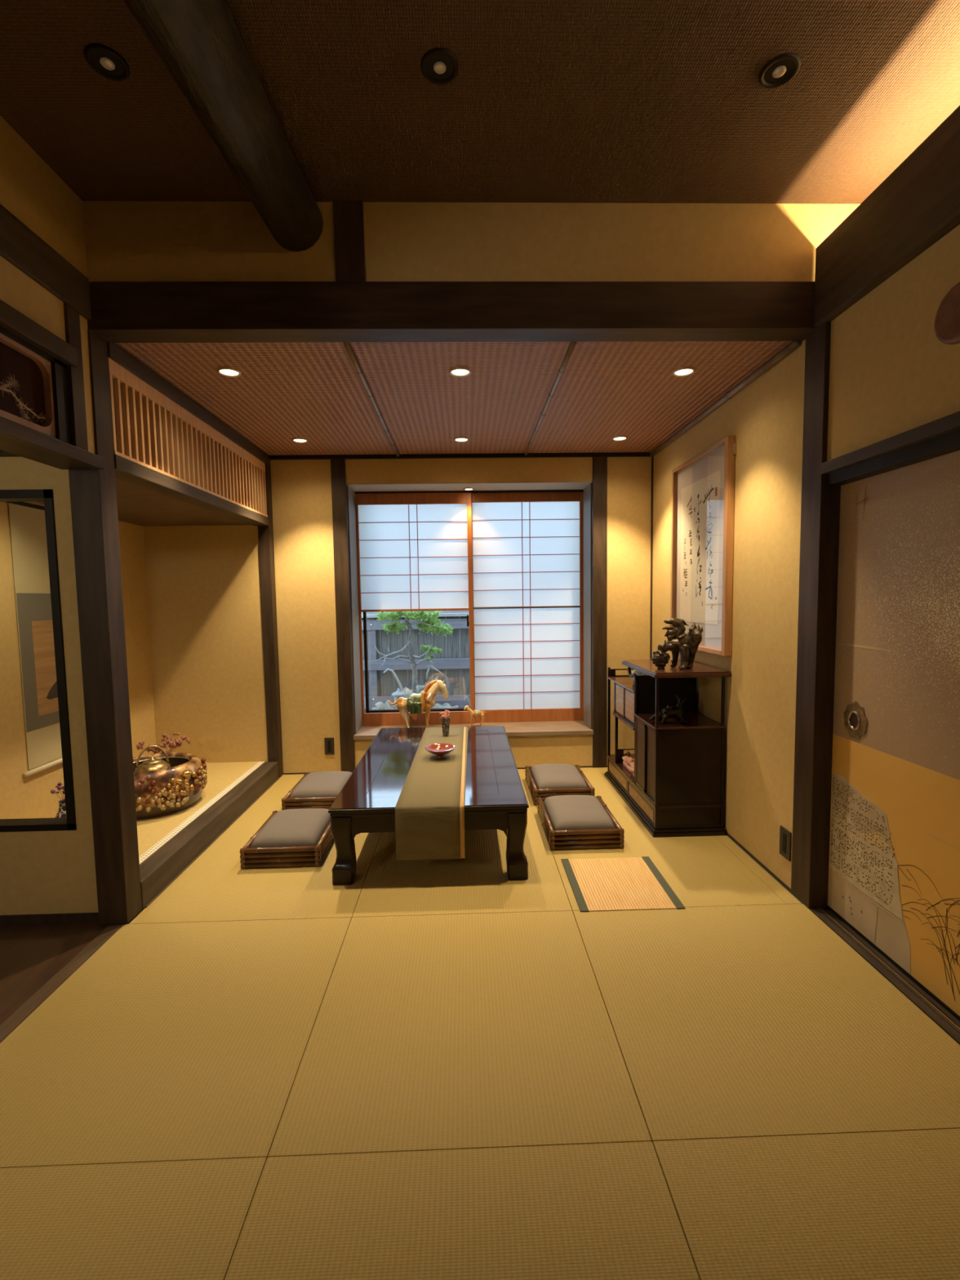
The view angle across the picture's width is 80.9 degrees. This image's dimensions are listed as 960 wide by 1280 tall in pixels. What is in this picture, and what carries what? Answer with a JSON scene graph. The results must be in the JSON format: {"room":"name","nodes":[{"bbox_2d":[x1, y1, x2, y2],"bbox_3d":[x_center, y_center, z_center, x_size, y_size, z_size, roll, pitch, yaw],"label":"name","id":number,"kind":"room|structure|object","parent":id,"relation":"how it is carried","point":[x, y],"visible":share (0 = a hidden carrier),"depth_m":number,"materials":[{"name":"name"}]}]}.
{"room":"traditional dwelling","nodes":[
{"label":"traditional dwelling","id":0,"kind":"room"},
{"bbox_2d":[0,115,95,453],"bbox_3d":[-1.546,-1.044,-0.140,0.138,0.990,4.760,-1,4,-2],"label":"wall","id":1,"kind":"structure","parent":0,"point":[30,189],"depth_m":1.98,"materials":[{"name":"paint"}]},
{"bbox_2d":[0,299,77,367],"bbox_3d":[-1.511,-0.892,-0.191,0.120,0.068,4.635,-1,4,-2],"label":"trim","id":2,"kind":"structure","parent":1,"relation":"attached to","point":[12,320],"depth_m":1.92,"materials":[{"name":"brown wood"}]},
{"bbox_2d":[0,204,91,319],"bbox_3d":[-1.540,-1.161,-0.157,0.154,0.154,4.744,-1,4,-2],"label":"trim","id":3,"kind":"structure","parent":1,"relation":"attached to","point":[20,246],"depth_m":1.96,"materials":[{"name":"brown wood"}]},
{"bbox_2d":[63,302,88,451],"bbox_3d":[-1.573,-0.987,2.137,0.093,0.540,0.070,-1,4,-2],"label":"trim","id":4,"kind":"structure","parent":1,"relation":"attached to","point":[72,318],"depth_m":2.13,"materials":[{"name":"brown wood"}]},
{"bbox_2d":[0,501,155,818],"bbox_3d":[-2.512,-0.101,3.378,0.083,2.500,2.010,-1,4,-2],"label":"wall","id":5,"kind":"structure","parent":0,"point":[30,797],"depth_m":3.09,"materials":[{"name":"paint"}]},
{"bbox_2d":[5,502,62,777],"bbox_3d":[-2.454,-0.029,3.357,0.029,1.474,0.805,-1,4,-2],"label":"scroll","id":6,"kind":"object","parent":5,"relation":"attached to","point":[27,520],"visible":0.3,"depth_m":3.11,"materials":[{"name":"paper"}]},
{"bbox_2d":[31,620,58,715],"bbox_3d":[-2.459,0.141,3.369,0.001,0.527,0.535,-1,4,-2],"label":"painting","id":7,"kind":"object","parent":6,"relation":"attached to","point":[43,660],"depth_m":3.17,"materials":[{"name":"brown paper"}]},
{"bbox_2d":[0,377,157,461],"bbox_3d":[-2.057,-1.081,3.248,0.900,0.540,2.150,-1,4,-2],"label":"wall","id":8,"kind":"structure","parent":0,"point":[2,454],"depth_m":3.03,"materials":[{"name":"beige paint"}]},
{"bbox_2d":[0,417,104,469],"bbox_3d":[-1.522,-0.532,-0.111,0.170,0.047,4.742,-1,4,-2],"label":"trim","id":9,"kind":"structure","parent":8,"relation":"attached to","point":[17,439],"depth_m":1.99,"materials":[{"name":"brown wood"}]},
{"bbox_2d":[0,325,71,444],"bbox_3d":[-1.512,-0.704,-0.189,0.072,0.307,4.612,-1,4,-2],"label":"transom panel","id":10,"kind":"object","parent":9,"relation":"on","point":[34,393],"visible":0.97,"depth_m":1.98,"materials":[{"name":"black wood"}]},
{"bbox_2d":[107,357,267,516],"bbox_3d":[-1.572,-1.044,3.270,0.025,0.393,1.849,-1,4,-2],"label":"transom","id":11,"kind":"object","parent":8,"relation":"attached to","point":[190,451],"visible":0.92,"depth_m":2.91,"materials":[{"name":"brown wood"}]},
{"bbox_2d":[106,342,270,466],"bbox_3d":[-1.595,-1.280,3.293,0.073,0.076,1.938,-1,4,-2],"label":"trim","id":12,"kind":"structure","parent":8,"relation":"attached to","point":[116,353],"depth_m":2.88,"materials":[{"name":"brown wood"}]},
{"bbox_2d":[114,454,268,525],"bbox_3d":[-1.609,-0.819,3.326,0.111,0.060,1.938,-1,4,-2],"label":"trim","id":13,"kind":"structure","parent":8,"relation":"attached to","point":[127,470],"depth_m":2.94,"materials":[{"name":"brown wood"}]},
{"bbox_2d":[34,477,250,526],"bbox_3d":[-2.063,-0.800,3.289,0.880,0.027,1.910,-1,4,-2],"label":"ceiling","id":14,"kind":"structure","parent":0,"point":[137,504],"depth_m":3.52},
{"bbox_2d":[136,761,265,865],"bbox_3d":[-2.041,1.078,3.408,0.821,0.130,1.872,-1,4,-2],"label":"floor","id":15,"kind":"structure","parent":0,"point":[150,831],"depth_m":3.37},
{"bbox_2d":[49,780,66,817],"bbox_3d":[-2.158,0.889,2.948,0.130,0.318,0.154,-3,5,-28],"label":"flower vase","id":16,"kind":"object","parent":15,"relation":"on","point":[61,813],"visible":0.34,"depth_m":2.91,"materials":[{"name":"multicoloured ceramic"}]},
{"bbox_2d":[133,752,207,819],"bbox_3d":[-1.970,0.867,3.416,0.555,0.286,0.565,-1,4,-2],"label":"gilt brazier","id":17,"kind":"object","parent":15,"relation":"on","point":[177,788],"visible":0.71,"depth_m":3.27,"materials":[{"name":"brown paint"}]},
{"bbox_2d":[136,793,155,812],"bbox_3d":[-1.885,0.921,3.181,0.097,0.112,0.030,-2,4,-19],"label":"flower","id":18,"kind":"object","parent":17,"relation":"on","point":[145,802],"depth_m":3.18,"materials":[{"name":"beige metal"}]},
{"bbox_2d":[139,776,155,791],"bbox_3d":[-1.874,0.811,3.180,0.079,0.087,0.024,-3,5,-25],"label":"flower","id":19,"kind":"object","parent":17,"relation":"on","point":[146,783],"depth_m":3.18,"materials":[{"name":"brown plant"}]},
{"bbox_2d":[144,789,160,804],"bbox_3d":[-1.855,0.891,3.190,0.080,0.092,0.026,-3,5,-27],"label":"flower","id":20,"kind":"object","parent":17,"relation":"on","point":[152,797],"depth_m":3.19,"materials":[{"name":"brown metal"}]},
{"bbox_2d":[134,745,171,772],"bbox_3d":[-1.964,0.746,3.380,0.200,0.231,0.200,-1,4,-2],"label":"kettle","id":21,"kind":"object","parent":17,"relation":"in","point":[152,764],"visible":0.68,"depth_m":3.34,"materials":[{"name":"brown"}]},
{"bbox_2d":[133,732,190,753],"bbox_3d":[-2.149,0.821,3.855,0.307,0.320,0.365,2,5,33],"label":"flower arrangement","id":22,"kind":"object","parent":17,"relation":"in","point":[176,742],"visible":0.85,"depth_m":3.86,"materials":[{"name":"plant"}]},
{"bbox_2d":[153,789,172,808],"bbox_3d":[-1.811,0.904,3.221,0.098,0.106,0.031,-4,5,-38],"label":"flower","id":23,"kind":"object","parent":17,"relation":"on","point":[162,798],"depth_m":3.21,"materials":[{"name":"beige metal"}]},
{"bbox_2d":[158,787,172,801],"bbox_3d":[-1.804,0.885,3.225,0.072,0.079,0.023,-4,6,-40],"label":"flower","id":24,"kind":"object","parent":17,"relation":"on","point":[165,794],"depth_m":3.22,"materials":[{"name":"gold metal"}]},
{"bbox_2d":[156,791,176,810],"bbox_3d":[-1.802,0.917,3.233,0.105,0.114,0.034,-5,6,-42],"label":"flower","id":25,"kind":"object","parent":17,"relation":"on","point":[166,800],"depth_m":3.23,"materials":[{"name":"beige metal"}]},
{"bbox_2d":[167,786,181,799],"bbox_3d":[-1.770,0.888,3.259,0.026,0.092,0.081,3,5,40],"label":"flower","id":26,"kind":"object","parent":17,"relation":"on","point":[174,793],"depth_m":3.25,"materials":[{"name":"gold metal"}]},
{"bbox_2d":[169,789,186,807],"bbox_3d":[-1.758,0.924,3.284,0.031,0.107,0.096,2,5,34],"label":"flower","id":27,"kind":"object","parent":17,"relation":"on","point":[178,797],"depth_m":3.27,"materials":[{"name":"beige metal"}]},
{"bbox_2d":[174,778,189,795],"bbox_3d":[-1.744,0.859,3.293,0.029,0.099,0.091,1,5,29],"label":"flower","id":28,"kind":"object","parent":17,"relation":"on","point":[181,785],"depth_m":3.29,"materials":[{"name":"gold metal"}]},
{"bbox_2d":[183,771,199,791],"bbox_3d":[-1.719,0.842,3.350,0.034,0.110,0.107,0,4,16],"label":"flower","id":29,"kind":"object","parent":17,"relation":"on","point":[191,782],"depth_m":3.35,"materials":[{"name":"gold metal"}]},
{"bbox_2d":[138,761,264,863],"bbox_3d":[-1.654,1.005,3.418,0.044,0.002,1.848,-1,4,-2],"label":"edging","id":30,"kind":"object","parent":15,"relation":"on","point":[189,820],"visible":0.91,"depth_m":3.24,"materials":[{"name":"beige"}]},
{"bbox_2d":[143,454,267,762],"bbox_3d":[-2.083,-0.178,4.322,0.875,2.500,0.140,-1,4,-2],"label":"wall","id":31,"kind":"structure","parent":0,"point":[203,582],"depth_m":4.26,"materials":[{"name":"paint"}]},
{"bbox_2d":[0,835,807,1025],"bbox_3d":[-0.659,1.349,1.184,4.900,0.116,7.000,-1,4,-2],"label":"floor","id":32,"kind":"structure","parent":0,"point":[31,955],"depth_m":2.21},
{"bbox_2d":[0,1157,266,1279],"bbox_3d":[-0.978,1.363,0.414,0.962,0.030,1.920,-1,4,-2],"label":"mat","id":33,"kind":"object","parent":32,"relation":"on","point":[174,1220],"visible":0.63,"depth_m":1.25,"materials":[{"name":"beige wicker"}]},
{"bbox_2d":[0,917,351,1168],"bbox_3d":[-1.019,1.254,1.892,0.962,0.030,1.042,-1,4,-2],"label":"mat","id":34,"kind":"object","parent":32,"relation":"on","point":[171,1042],"visible":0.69,"depth_m":1.73,"materials":[{"name":"beige wicker"}]},
{"bbox_2d":[128,773,382,924],"bbox_3d":[-1.053,1.141,3.431,0.944,0.030,2.040,-1,4,-2],"label":"mat","id":35,"kind":"object","parent":32,"relation":"on","point":[215,887],"visible":0.44,"depth_m":2.70,"materials":[{"name":"beige wicker"}]},
{"bbox_2d":[240,808,333,869],"bbox_3d":[-1.031,1.075,3.135,0.406,0.150,0.536,-1,4,-2],"label":"stool","id":36,"kind":"object","parent":35,"relation":"on","point":[290,837],"visible":0.92,"depth_m":2.93,"materials":[{"name":"brown wood"}]},
{"bbox_2d":[249,808,330,848],"bbox_3d":[-1.032,1.030,3.131,0.344,0.060,0.472,-1,4,-2],"label":"cushion","id":37,"kind":"object","parent":36,"relation":"on","point":[305,827],"depth_m":3.02,"materials":[{"name":"grey fabric"}]},
{"bbox_2d":[281,771,352,809],"bbox_3d":[-1.071,1.022,3.857,0.406,0.150,0.536,-1,4,-2],"label":"stool","id":38,"kind":"object","parent":35,"relation":"on","point":[317,789],"visible":0.64,"depth_m":3.65,"materials":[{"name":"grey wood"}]},
{"bbox_2d":[289,771,351,797],"bbox_3d":[-1.072,0.977,3.853,0.344,0.060,0.472,-1,4,-2],"label":"cushion","id":39,"kind":"object","parent":38,"relation":"on","point":[317,784],"depth_m":3.74,"materials":[{"name":"grey fabric"}]},
{"bbox_2d":[267,911,651,1157],"bbox_3d":[-0.060,1.238,1.918,0.953,0.030,1.042,-1,4,-2],"label":"mat","id":40,"kind":"object","parent":32,"relation":"on","point":[441,1032],"visible":0.8,"depth_m":1.71,"materials":[{"name":"beige wicker"}]},
{"bbox_2d":[224,1141,699,1279],"bbox_3d":[-0.019,1.347,0.440,0.953,0.030,1.920,-1,4,-2],"label":"mat","id":41,"kind":"object","parent":32,"relation":"on","point":[588,1211],"visible":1,"depth_m":1.24,"materials":[{"name":"beige wicker"}]},
{"bbox_2d":[351,768,572,917],"bbox_3d":[-0.103,1.125,3.456,0.953,0.030,2.040,-1,4,-2],"label":"mat","id":42,"kind":"object","parent":32,"relation":"on","point":[478,882],"visible":0.44,"depth_m":2.71,"materials":[{"name":"beige wicker"}]},
{"bbox_2d":[328,725,528,885],"bbox_3d":[-0.264,0.919,3.529,0.953,0.375,1.685,-1,4,-2],"label":"table","id":43,"kind":"object","parent":42,"relation":"on","point":[495,798],"visible":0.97,"depth_m":2.86,"materials":[{"name":"brown wood"}]},
{"bbox_2d":[395,726,468,860],"bbox_3d":[-0.245,0.858,3.505,0.359,0.259,1.668,-1,4,-2],"label":"table runner","id":44,"kind":"object","parent":43,"relation":"on","point":[423,831],"visible":0.96,"depth_m":2.71,"materials":[{"name":"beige fabric"}]},
{"bbox_2d":[424,743,456,759],"bbox_3d":[-0.245,0.698,3.495,0.193,0.064,0.193,-1,4,-2],"label":"footed bowl","id":45,"kind":"object","parent":44,"relation":"on","point":[440,750],"visible":1,"depth_m":3.53,"materials":[{"name":"red ceramic"}]},
{"bbox_2d":[523,767,786,911],"bbox_3d":[0.847,1.109,3.482,0.946,0.030,2.040,-1,4,-2],"label":"mat","id":46,"kind":"object","parent":32,"relation":"on","point":[701,871],"visible":0.36,"depth_m":2.89,"materials":[{"name":"beige wicker"}]},
{"bbox_2d":[524,763,595,805],"bbox_3d":[0.546,0.991,3.955,0.406,0.150,0.536,-1,4,-2],"label":"stool","id":47,"kind":"object","parent":46,"relation":"on","point":[543,780],"visible":0.92,"depth_m":3.78,"materials":[{"name":"grey fabric"}]},
{"bbox_2d":[530,763,587,788],"bbox_3d":[0.545,0.945,3.952,0.344,0.060,0.472,-1,4,-2],"label":"cushion","id":48,"kind":"object","parent":47,"relation":"on","point":[555,775],"depth_m":3.84,"materials":[{"name":"grey fabric"}]},
{"bbox_2d":[537,795,624,850],"bbox_3d":[0.570,1.039,3.292,0.406,0.150,0.536,-1,4,-2],"label":"stool","id":49,"kind":"object","parent":46,"relation":"on","point":[569,822],"visible":1,"depth_m":3.08,"materials":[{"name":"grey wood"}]},
{"bbox_2d":[543,795,615,830],"bbox_3d":[0.569,0.994,3.289,0.344,0.060,0.472,-1,4,-2],"label":"cushion","id":50,"kind":"object","parent":49,"relation":"on","point":[562,812],"depth_m":3.19,"materials":[{"name":"grey fabric"}]},
{"bbox_2d":[560,856,684,911],"bbox_3d":[0.656,1.153,2.685,0.459,0.005,0.490,-1,4,-2],"label":"place mat","id":51,"kind":"object","parent":46,"relation":"on","point":[628,883],"visible":1,"depth_m":2.65,"materials":[{"name":"beige wicker"}]},
{"bbox_2d":[604,658,731,837],"bbox_3d":[1.168,0.603,3.695,0.428,0.937,1.123,-1,4,-2],"label":"display cabinet","id":52,"kind":"object","parent":46,"relation":"on","point":[676,788],"visible":0.86,"depth_m":3.20,"materials":[{"name":"black wood"}]},
{"bbox_2d":[607,753,720,808],"bbox_3d":[1.172,0.905,3.727,0.393,0.010,1.075,-1,4,-2],"label":"shelf","id":53,"kind":"object","parent":52,"relation":"attached to","point":[618,763],"depth_m":3.27,"materials":[{"name":"brown wood"}]},
{"bbox_2d":[649,694,687,724],"bbox_3d":[1.091,0.401,3.271,0.215,0.161,0.091,-1,4,-2],"label":"animal","id":54,"kind":"object","parent":52,"relation":"on","point":[670,711],"visible":0.91,"depth_m":3.25},
{"bbox_2d":[651,617,703,669],"bbox_3d":[1.130,0.020,3.255,0.285,0.294,0.163,-1,4,-2],"label":"beast","id":55,"kind":"object","parent":52,"relation":"on","point":[687,644],"visible":1,"depth_m":3.23,"materials":[{"name":"metal"}]},
{"bbox_2d":[715,835,801,904],"bbox_3d":[1.355,1.100,3.495,0.067,0.030,2.040,-1,4,-2],"label":"strip","id":56,"kind":"object","parent":32,"relation":"on","point":[786,896],"visible":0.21,"depth_m":2.77,"materials":[{"name":"wicker"}]},
{"bbox_2d":[573,903,959,1143],"bbox_3d":[0.926,1.221,1.944,1.018,0.030,1.042,-1,4,-2],"label":"mat","id":57,"kind":"object","parent":32,"relation":"on","point":[738,1021],"visible":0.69,"depth_m":1.76,"materials":[{"name":"beige wicker"}]},
{"bbox_2d":[653,1128,959,1279],"bbox_3d":[0.968,1.330,0.466,1.018,0.030,1.920,-1,4,-2],"label":"mat","id":58,"kind":"object","parent":32,"relation":"on","point":[884,1205],"visible":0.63,"depth_m":1.25,"materials":[{"name":"beige wicker"}]},
{"bbox_2d":[0,200,860,915],"bbox_3d":[-0.674,-0.266,2.374,4.690,2.980,0.090,-1,4,-2],"label":"wall","id":59,"kind":"structure","parent":0,"point":[126,241],"depth_m":2.26,"materials":[{"name":"paint"}]},
{"bbox_2d":[0,488,76,831],"bbox_3d":[-2.082,0.101,2.366,0.702,1.423,0.076,-1,4,-2],"label":"trim","id":60,"kind":"structure","parent":59,"relation":"attached to","point":[68,823],"depth_m":2.34,"materials":[{"name":"black wood"}]},
{"bbox_2d":[0,912,98,924],"bbox_3d":[-2.308,1.205,2.408,1.375,0.039,0.009,-1,4,-2],"label":"baseboard","id":61,"kind":"structure","parent":59,"relation":"attached to","point":[76,917],"depth_m":2.42,"materials":[{"name":"brown wood"}]},
{"bbox_2d":[0,924,123,1043],"bbox_3d":[-1.479,1.398,0.030,0.058,0.032,4.738,-1,4,-2],"label":"trim","id":62,"kind":"structure","parent":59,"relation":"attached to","point":[12,1022],"depth_m":2.03,"materials":[{"name":"brown wood"}]},
{"bbox_2d":[68,328,142,924],"bbox_3d":[-1.579,-0.010,2.359,0.120,2.440,0.110,-1,4,-2],"label":"pillar","id":63,"kind":"structure","parent":59,"relation":"attached to","point":[93,493],"depth_m":2.33,"materials":[{"name":"brown wood"}]},
{"bbox_2d":[139,761,283,909],"bbox_3d":[-1.578,1.070,3.426,0.104,0.128,1.858,-1,4,-2],"label":"trim","id":64,"kind":"structure","parent":59,"relation":"attached to","point":[158,870],"depth_m":3.09,"materials":[{"name":"brown wood"}]},
{"bbox_2d":[124,0,323,251],"bbox_3d":[-0.812,-1.580,0.291,0.256,0.372,3.881,-1,4,3],"label":"trim","id":65,"kind":"structure","parent":59,"relation":"attached to","point":[200,43],"depth_m":1.62,"materials":[{"name":"brown wood"}]},
{"bbox_2d":[333,200,365,281],"bbox_3d":[-0.519,-1.578,2.253,0.116,0.310,0.048,-1,4,-2],"label":"trim","id":66,"kind":"structure","parent":59,"relation":"attached to","point":[348,226],"depth_m":2.23,"materials":[{"name":"brown wood"}]},
{"bbox_2d":[342,342,399,456],"bbox_3d":[-0.594,-1.328,3.311,0.031,0.030,1.890,-1,4,-2],"label":"trim","id":67,"kind":"structure","parent":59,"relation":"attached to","point":[359,371],"depth_m":2.93,"materials":[{"name":"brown wood"}]},
{"bbox_2d":[87,281,818,342],"bbox_3d":[-0.075,-1.344,2.312,3.220,0.182,0.121,-1,4,-2],"label":"ceiling beam","id":68,"kind":"structure","parent":59,"relation":"attached to","point":[122,312],"depth_m":2.26,"materials":[{"name":"brown wood"}]},
{"bbox_2d":[115,341,792,455],"bbox_3d":[-0.114,-1.362,3.390,3.200,0.030,2.035,-1,4,-2],"label":"ceiling","id":69,"kind":"structure","parent":0,"point":[315,393],"depth_m":2.98,"materials":[{"name":"brown plant"}]},
{"bbox_2d":[217,367,241,377],"bbox_3d":[-1.194,-1.274,2.681,0.107,0.008,0.107,-1,4,-2],"label":"recessed light","id":70,"kind":"object","parent":69,"relation":"in","point":[225,371],"visible":1,"depth_m":2.67,"materials":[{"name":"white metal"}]},
{"bbox_2d":[524,342,576,455],"bbox_3d":[0.376,-1.345,3.337,0.031,0.030,1.890,-1,4,-2],"label":"trim","id":71,"kind":"structure","parent":69,"relation":"attached to","point":[572,344],"depth_m":2.96,"materials":[{"name":"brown wood"}]},
{"bbox_2d":[270,456,651,773],"bbox_3d":[-0.053,-0.231,4.621,3.050,2.700,0.470,-1,4,-2],"label":"wall","id":72,"kind":"structure","parent":0,"point":[302,500],"depth_m":4.36,"materials":[{"name":"paint"}]},
{"bbox_2d":[257,463,283,777],"bbox_3d":[-1.609,-0.154,4.307,0.084,2.440,0.100,-1,4,-2],"label":"trim","id":73,"kind":"structure","parent":72,"relation":"attached to","point":[265,533],"depth_m":4.28,"materials":[{"name":"brown wood"}]},
{"bbox_2d":[330,458,355,772],"bbox_3d":[-1.059,-0.167,4.373,0.108,2.440,0.058,-1,4,-2],"label":"trim","id":74,"kind":"structure","parent":72,"relation":"attached to","point":[339,486],"depth_m":4.34,"materials":[{"name":"brown wood"}]},
{"bbox_2d":[268,452,650,459],"bbox_3d":[-0.128,-1.400,4.282,2.922,0.028,0.031,-1,4,-2],"label":"trim","id":75,"kind":"structure","parent":72,"relation":"attached to","point":[590,454],"depth_m":4.27,"materials":[{"name":"black wood"}]},
{"bbox_2d":[355,489,583,725],"bbox_3d":[-0.068,-0.290,4.756,2.110,2.000,0.160,-1,4,-2],"label":"window","id":76,"kind":"structure","parent":72,"relation":"in","point":[513,560],"depth_m":4.72,"materials":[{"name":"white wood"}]},
{"bbox_2d":[346,483,591,733],"bbox_3d":[-0.066,-0.248,4.549,1.892,1.939,0.270,-1,4,-2],"label":"trim","id":77,"kind":"structure","parent":72,"relation":"attached to","point":[588,490],"depth_m":4.53,"materials":[{"name":"grey"}]},
{"bbox_2d":[346,481,592,491],"bbox_3d":[-0.081,-1.218,4.483,1.890,0.010,0.338,-1,4,-2],"label":"trim","id":78,"kind":"structure","parent":72,"relation":"attached to","point":[527,485],"depth_m":4.43,"materials":[{"name":"beige wood"}]},
{"bbox_2d":[353,720,593,739],"bbox_3d":[-0.051,0.735,4.648,1.896,0.034,0.418,-1,4,-2],"label":"trim","id":79,"kind":"structure","parent":72,"relation":"attached to","point":[550,727],"depth_m":4.59,"materials":[{"name":"brown wood"}]},
{"bbox_2d":[388,679,448,727],"bbox_3d":[-0.509,0.527,4.634,0.490,0.409,0.132,-1,4,-2],"label":"horse","id":80,"kind":"object","parent":79,"relation":"on","point":[416,704],"visible":0.99,"depth_m":4.59},
{"bbox_2d":[406,697,422,714],"bbox_3d":[-0.524,0.535,4.634,0.199,0.134,0.132,-1,4,-2],"label":"blanket","id":81,"kind":"object","parent":80,"relation":"on","point":[414,704],"depth_m":4.58,"materials":[{"name":"green ceramic"}]},
{"bbox_2d":[591,456,607,767],"bbox_3d":[0.937,-0.201,4.426,0.110,2.440,0.058,-1,4,-2],"label":"trim","id":82,"kind":"structure","parent":72,"relation":"attached to","point":[599,484],"depth_m":4.39,"materials":[{"name":"brown wood"}]},
{"bbox_2d":[0,0,959,204],"bbox_3d":[0.075,-1.589,-0.090,3.400,0.040,4.850,-1,4,-2],"label":"ceiling","id":83,"kind":"structure","parent":0,"point":[576,101],"depth_m":1.77,"materials":[{"name":"paper"}]},
{"bbox_2d":[84,43,129,81],"bbox_3d":[-1.083,-1.675,1.637,0.112,0.014,0.112,-1,4,-2],"label":"recessed light","id":84,"kind":"object","parent":83,"relation":"in","point":[103,60],"visible":1,"depth_m":1.63,"materials":[{"name":"black metal"}]},
{"bbox_2d":[420,48,458,84],"bbox_3d":[-0.119,-1.692,1.665,0.112,0.014,0.112,-1,4,-2],"label":"recessed light","id":85,"kind":"object","parent":83,"relation":"in","point":[439,66],"visible":1,"depth_m":1.66,"materials":[{"name":"black metal"}]},
{"bbox_2d":[758,52,800,88],"bbox_3d":[0.901,-1.709,1.694,0.112,0.014,0.112,-1,4,-2],"label":"recessed light","id":86,"kind":"object","parent":83,"relation":"in","point":[780,69],"visible":1,"depth_m":1.69,"materials":[{"name":"black metal"}]},
{"bbox_2d":[652,224,959,888],"bbox_3d":[1.518,-0.040,1.038,0.148,2.600,6.790,-1,4,-2],"label":"wall","id":87,"kind":"structure","parent":0,"point":[765,418],"depth_m":2.64,"materials":[{"name":"paint"}]},
{"bbox_2d":[649,456,653,659],"bbox_3d":[1.345,-0.207,4.421,0.013,2.440,0.013,-1,4,-2],"label":"trim","id":88,"kind":"structure","parent":87,"relation":"attached to","point":[651,508],"depth_m":4.38,"materials":[{"name":"brown wood"}]},
{"bbox_2d":[670,435,737,656],"bbox_3d":[1.348,-0.533,3.465,0.044,1.192,0.832,-1,4,-2],"label":"calligraphy","id":89,"kind":"object","parent":87,"relation":"attached to","point":[703,486],"visible":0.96,"depth_m":3.37,"materials":[{"name":"beige paper"}]},
{"bbox_2d":[649,341,802,457],"bbox_3d":[1.341,-1.349,3.364,0.042,0.042,1.890,-1,4,-2],"label":"trim","id":90,"kind":"structure","parent":87,"relation":"attached to","point":[766,366],"depth_m":2.96,"materials":[{"name":"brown wood"}]},
{"bbox_2d":[727,832,791,892],"bbox_3d":[1.394,1.075,3.542,0.007,0.012,1.954,-1,4,-2],"label":"baseboard","id":91,"kind":"structure","parent":87,"relation":"attached to","point":[748,852],"depth_m":2.83,"materials":[{"name":"brown wood"}]},
{"bbox_2d":[779,825,791,861],"bbox_3d":[1.414,0.942,2.609,0.010,0.135,0.084,-1,4,-2],"label":"wall socket","id":92,"kind":"object","parent":87,"relation":"attached to","point":[785,836],"visible":1,"depth_m":2.60,"materials":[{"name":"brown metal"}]},
{"bbox_2d":[791,321,840,909],"bbox_3d":[1.467,-0.065,2.410,0.136,2.450,0.136,-1,4,-2],"label":"pillar","id":93,"kind":"structure","parent":87,"relation":"attached to","point":[820,502],"depth_m":2.38,"materials":[{"name":"brown wood"}]},
{"bbox_2d":[809,906,959,1044],"bbox_3d":[1.555,1.345,0.091,0.132,0.038,4.697,-1,4,-2],"label":"trim","id":94,"kind":"structure","parent":87,"relation":"attached to","point":[950,1029],"depth_m":1.99,"materials":[{"name":"brown wood"}]},
{"bbox_2d":[820,410,959,474],"bbox_3d":[1.522,-0.525,-0.048,0.142,0.044,4.697,-1,4,-2],"label":"trim","id":95,"kind":"structure","parent":87,"relation":"attached to","point":[950,423],"depth_m":1.89,"materials":[{"name":"brown wood"}]},
{"bbox_2d":[826,450,959,1020],"bbox_3d":[1.511,0.296,1.886,0.043,1.794,0.962,-1,4,-2],"label":"door","id":96,"kind":"structure","parent":87,"relation":"in","point":[894,861],"depth_m":2.00,"materials":[{"name":"paper"}]},
{"bbox_2d":[933,282,959,344],"bbox_3d":[1.414,-0.966,1.657,0.022,0.172,0.172,-1,4,-2],"label":"wall plaque","id":97,"kind":"object","parent":87,"relation":"attached to","point":[947,320],"visible":1,"depth_m":1.69,"materials":[{"name":"brown wood"}]},
{"bbox_3d":[1.612,-1.358,-0.075,0.255,0.470,4.760,-1,4,-2],"label":"wall","id":98,"kind":"structure","parent":0,"visible":0},
{"bbox_2d":[813,105,959,326],"bbox_3d":[1.455,-1.255,-0.079,0.063,0.306,4.744,-1,4,-2],"label":"trim","id":99,"kind":"structure","parent":98,"relation":"attached to","point":[917,204],"depth_m":1.87,"materials":[{"name":"brown wood"}]},
{"bbox_3d":[1.641,0.130,0.076,0.080,2.600,4.840,-1,4,-2],"label":"wall","id":100,"kind":"structure","parent":0,"visible":0},
{"bbox_2d":[826,429,959,485],"bbox_3d":[1.536,-0.480,-0.044,0.115,0.046,4.697,-1,4,-2],"label":"trim","id":101,"kind":"structure","parent":100,"relation":"attached to","point":[949,442],"depth_m":1.92,"materials":[{"name":"black wood"}]},
{"label":"outside","id":102,"kind":"structure","parent":0,"visible":0},
{"bbox_3d":[-0.173,0.917,7.034,8.000,0.100,4.100,-1,4,-2],"label":"ground","id":103,"kind":"structure","parent":102,"visible":0},
{"bbox_2d":[374,610,453,693],"bbox_3d":[-0.676,0.229,5.901,0.817,1.205,0.325,-1,4,2],"label":"pine tree","id":104,"kind":"object","parent":103,"relation":"on","point":[433,625],"visible":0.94,"depth_m":5.87,"materials":[{"name":"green plant"}]},
{"bbox_2d":[361,610,468,696],"bbox_3d":[-0.199,-0.080,7.361,7.000,2.000,0.100,-1,4,-2],"label":"wall","id":105,"kind":"structure","parent":103,"relation":"on","point":[443,611],"depth_m":7.30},
{"bbox_2d":[361,613,470,712],"bbox_3d":[-0.206,0.299,6.481,3.326,1.215,0.150,-1,4,-2],"label":"fence","id":106,"kind":"object","parent":103,"relation":"on","point":[456,657],"visible":0.19,"depth_m":6.46,"materials":[{"name":"grey wood"}]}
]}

